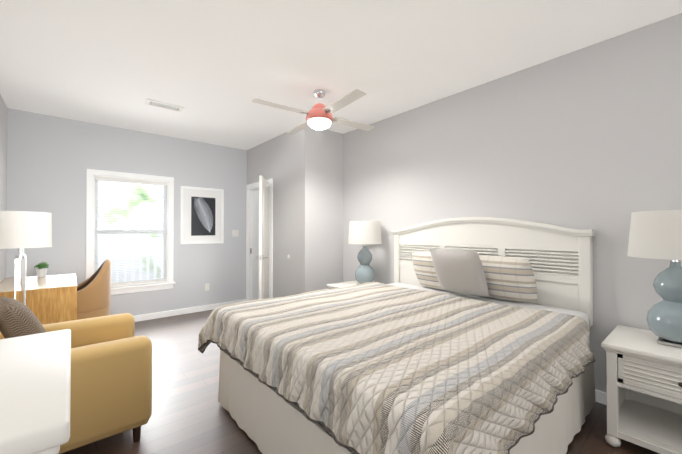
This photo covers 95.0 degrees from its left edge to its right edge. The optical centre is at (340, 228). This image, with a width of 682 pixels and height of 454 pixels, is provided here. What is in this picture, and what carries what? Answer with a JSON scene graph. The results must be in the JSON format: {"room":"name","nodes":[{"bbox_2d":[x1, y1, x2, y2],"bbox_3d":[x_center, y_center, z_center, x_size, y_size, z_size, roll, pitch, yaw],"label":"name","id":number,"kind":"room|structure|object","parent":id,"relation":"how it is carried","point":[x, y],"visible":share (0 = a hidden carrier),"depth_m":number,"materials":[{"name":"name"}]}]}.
{"room":"bedroom","nodes":[
{"label":"bedroom","id":0,"kind":"room"},
{"bbox_2d":[0,95,7,281],"bbox_3d":[-1.429,-0.063,0.682,0.120,2.740,7.970,0,-1,-41],"label":"wall","id":1,"kind":"structure","parent":0,"point":[3,108],"depth_m":3.50,"materials":[{"name":"grey paint"}]},
{"bbox_2d":[8,108,247,315],"bbox_3d":[-2.206,-0.028,5.179,4.510,2.740,0.140,0,-1,-41],"label":"wall","id":2,"kind":"structure","parent":0,"point":[49,157],"depth_m":4.38,"materials":[{"name":"grey paint"}]},
{"bbox_2d":[86,169,175,294],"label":"window","id":3,"kind":"structure","parent":2,"relation":"in","point":[94,177],"depth_m":4.47,"materials":[{"name":"white"}]},
{"bbox_2d":[133,299,245,321],"bbox_3d":[-2.774,1.293,4.602,2.910,0.090,0.019,0,-1,-41],"label":"baseboard","id":4,"kind":"structure","parent":2,"relation":"attached to","point":[169,313],"depth_m":4.84,"materials":[{"name":"white wood"}]},
{"bbox_2d":[180,186,223,243],"bbox_3d":[-2.237,-0.204,5.067,0.665,0.910,0.029,0,-1,-41],"label":"framed artwork","id":5,"kind":"object","parent":2,"relation":"attached to","point":[201,215],"visible":1,"depth_m":5.05,"materials":[{"name":"white"}]},
{"bbox_2d":[232,230,238,236],"bbox_3d":[-1.832,0.084,5.425,0.116,0.116,0.014,0,-1,-41],"label":"switch plate","id":6,"kind":"object","parent":2,"relation":"attached to","point":[235,233],"visible":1,"depth_m":5.43,"materials":[{"name":"white plastic"}]},
{"bbox_2d":[248,126,315,297],"bbox_3d":[-1.028,-0.030,4.907,0.120,2.740,1.810,0,-1,-41],"label":"wall","id":7,"kind":"structure","parent":0,"point":[289,159],"depth_m":4.43,"materials":[{"name":"grey paint"}]},
{"bbox_2d":[246,178,272,300],"bbox_3d":[-0.945,0.287,5.566,1.150,2.115,0.954,0,-1,-41],"label":"door frame","id":8,"kind":"structure","parent":7,"relation":"attached to","point":[252,240],"depth_m":5.52,"materials":[{"name":"white wood"}]},
{"bbox_2d":[255,175,269,298],"bbox_3d":[-1.106,0.313,4.494,0.490,2.023,0.674,0,-1,-41],"label":"door leaf","id":9,"kind":"structure","parent":7,"relation":"in","point":[264,193],"depth_m":4.25,"materials":[{"name":"white wood"}]},
{"bbox_2d":[316,129,343,289],"bbox_3d":[-0.227,-0.033,4.482,0.540,2.740,0.120,0,-1,-41],"label":"wall","id":10,"kind":"structure","parent":0,"point":[329,144],"depth_m":4.46,"materials":[{"name":"grey paint"}]},
{"bbox_2d":[0,0,681,149],"bbox_3d":[0.291,-1.471,2.174,4.660,0.100,7.970,0,-1,-41],"label":"ceiling","id":11,"kind":"structure","parent":0,"point":[214,68],"depth_m":2.52,"materials":[{"name":"white paint"}]},
{"bbox_2d":[144,99,183,112],"bbox_3d":[-2.024,-1.405,3.591,0.380,0.009,0.180,0,-1,-41],"label":"ceiling vent","id":12,"kind":"object","parent":11,"relation":"in","point":[154,103],"visible":1,"depth_m":3.57,"materials":[{"name":"white"}]},
{"bbox_2d":[251,89,373,133],"bbox_3d":[-0.222,-1.218,3.228,1.062,0.390,1.062,0,0,10],"label":"ceiling fan","id":13,"kind":"object","parent":11,"relation":"hanging from","point":[319,116],"visible":1,"depth_m":3.12,"materials":[{"name":"silver metal"}]},
{"bbox_2d":[61,309,659,453],"bbox_3d":[0.291,1.369,2.152,4.660,0.100,7.970,0,-1,-41],"label":"floor","id":14,"kind":"structure","parent":0,"point":[190,414],"depth_m":2.21,"materials":[{"name":"brown wood"}]},
{"bbox_2d":[0,211,51,304],"bbox_3d":[-2.546,0.596,2.480,0.370,1.450,0.370,0,-1,-41],"label":"floor lamp","id":15,"kind":"object","parent":14,"relation":"on","point":[20,230],"visible":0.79,"depth_m":2.41,"materials":[{"name":"white plastic"}]},
{"bbox_2d":[0,329,70,453],"bbox_3d":[-0.722,0.775,0.401,0.563,1.060,0.501,0,-1,-41],"label":"dresser","id":16,"kind":"object","parent":14,"relation":"on","point":[35,383],"visible":1,"depth_m":0.47,"materials":[{"name":"white wood"}]},
{"bbox_2d":[0,262,76,324],"bbox_3d":[-3.245,0.859,3.357,0.613,0.937,1.205,0,-1,-41],"label":"desk","id":17,"kind":"object","parent":14,"relation":"on","point":[50,299],"visible":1,"depth_m":3.03,"materials":[{"name":"brown wood"}]},
{"bbox_2d":[34,262,48,276],"bbox_3d":[-3.550,0.482,3.707,0.133,0.177,0.126,0,-1,-41],"label":"plant","id":18,"kind":"object","parent":17,"relation":"on","point":[41,272],"depth_m":3.69,"materials":[{"name":"green plant"}]},
{"bbox_2d":[0,297,151,453],"bbox_3d":[-1.817,0.863,1.984,0.940,0.908,0.900,0,-1,-41],"label":"armchair","id":19,"kind":"object","parent":14,"relation":"on","point":[111,375],"visible":0.56,"depth_m":1.82,"materials":[{"name":"yellow fabric"}]},
{"bbox_2d":[0,297,45,338],"bbox_3d":[-1.917,0.617,1.887,0.266,0.402,0.480,0,-1,-41],"label":"pillow","id":20,"kind":"object","parent":19,"relation":"on","point":[16,319],"depth_m":1.73,"materials":[{"name":"grey fabric"}]},
{"bbox_2d":[77,259,110,319],"bbox_3d":[-3.069,0.855,3.664,0.595,0.950,0.600,0,-1,-41],"label":"barrel chair","id":21,"kind":"object","parent":14,"relation":"on","point":[94,295],"visible":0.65,"depth_m":3.60,"materials":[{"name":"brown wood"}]},
{"bbox_2d":[326,221,381,288],"bbox_3d":[0.232,0.622,3.915,0.558,1.420,0.640,0,-1,-41],"label":"nightstand","id":22,"kind":"object","parent":14,"relation":"on","point":[364,232],"visible":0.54,"depth_m":3.82,"materials":[{"name":"white"}]},
{"bbox_2d":[348,221,381,284],"bbox_3d":[0.299,0.311,3.929,0.424,0.798,0.424,0,-1,-41],"label":"table lamp","id":23,"kind":"object","parent":22,"relation":"on","point":[360,232],"depth_m":3.81,"materials":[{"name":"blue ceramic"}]},
{"bbox_2d":[198,217,595,453],"bbox_3d":[0.468,0.602,2.333,2.307,1.437,2.097,0,-1,-41],"label":"bed","id":24,"kind":"object","parent":14,"relation":"on","point":[465,335],"visible":1,"depth_m":1.75,"materials":[{"name":"white fabric"}]},
{"bbox_2d":[601,210,681,453],"bbox_3d":[2.016,0.606,1.842,0.558,1.420,0.660,0,-1,-41],"label":"nightstand","id":25,"kind":"object","parent":14,"relation":"on","point":[644,385],"visible":1,"depth_m":1.84,"materials":[{"name":"white wood"}]},
{"bbox_2d":[627,210,681,347],"bbox_3d":[2.011,0.295,1.880,0.424,0.798,0.424,0,-1,-41],"label":"table lamp","id":26,"kind":"object","parent":25,"relation":"on","point":[657,234],"depth_m":1.84,"materials":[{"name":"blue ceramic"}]},
{"bbox_2d":[344,13,681,392],"bbox_3d":[2.041,-0.050,2.383,0.120,2.740,6.020,0,-1,-41],"label":"wall","id":27,"kind":"structure","parent":0,"point":[588,137],"depth_m":2.57,"materials":[{"name":"grey paint"}]},
{"bbox_2d":[595,389,606,404],"bbox_3d":[1.949,1.275,2.373,0.019,0.090,5.900,0,-1,-41],"label":"baseboard","id":28,"kind":"structure","parent":27,"relation":"attached to","point":[601,397],"depth_m":2.35,"materials":[{"name":"white"}]},
{"label":"outside","id":29,"kind":"structure","parent":0,"visible":0},
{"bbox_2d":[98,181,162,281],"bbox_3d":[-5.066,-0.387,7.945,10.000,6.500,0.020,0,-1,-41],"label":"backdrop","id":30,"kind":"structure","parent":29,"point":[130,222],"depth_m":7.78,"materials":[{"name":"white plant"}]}
]}

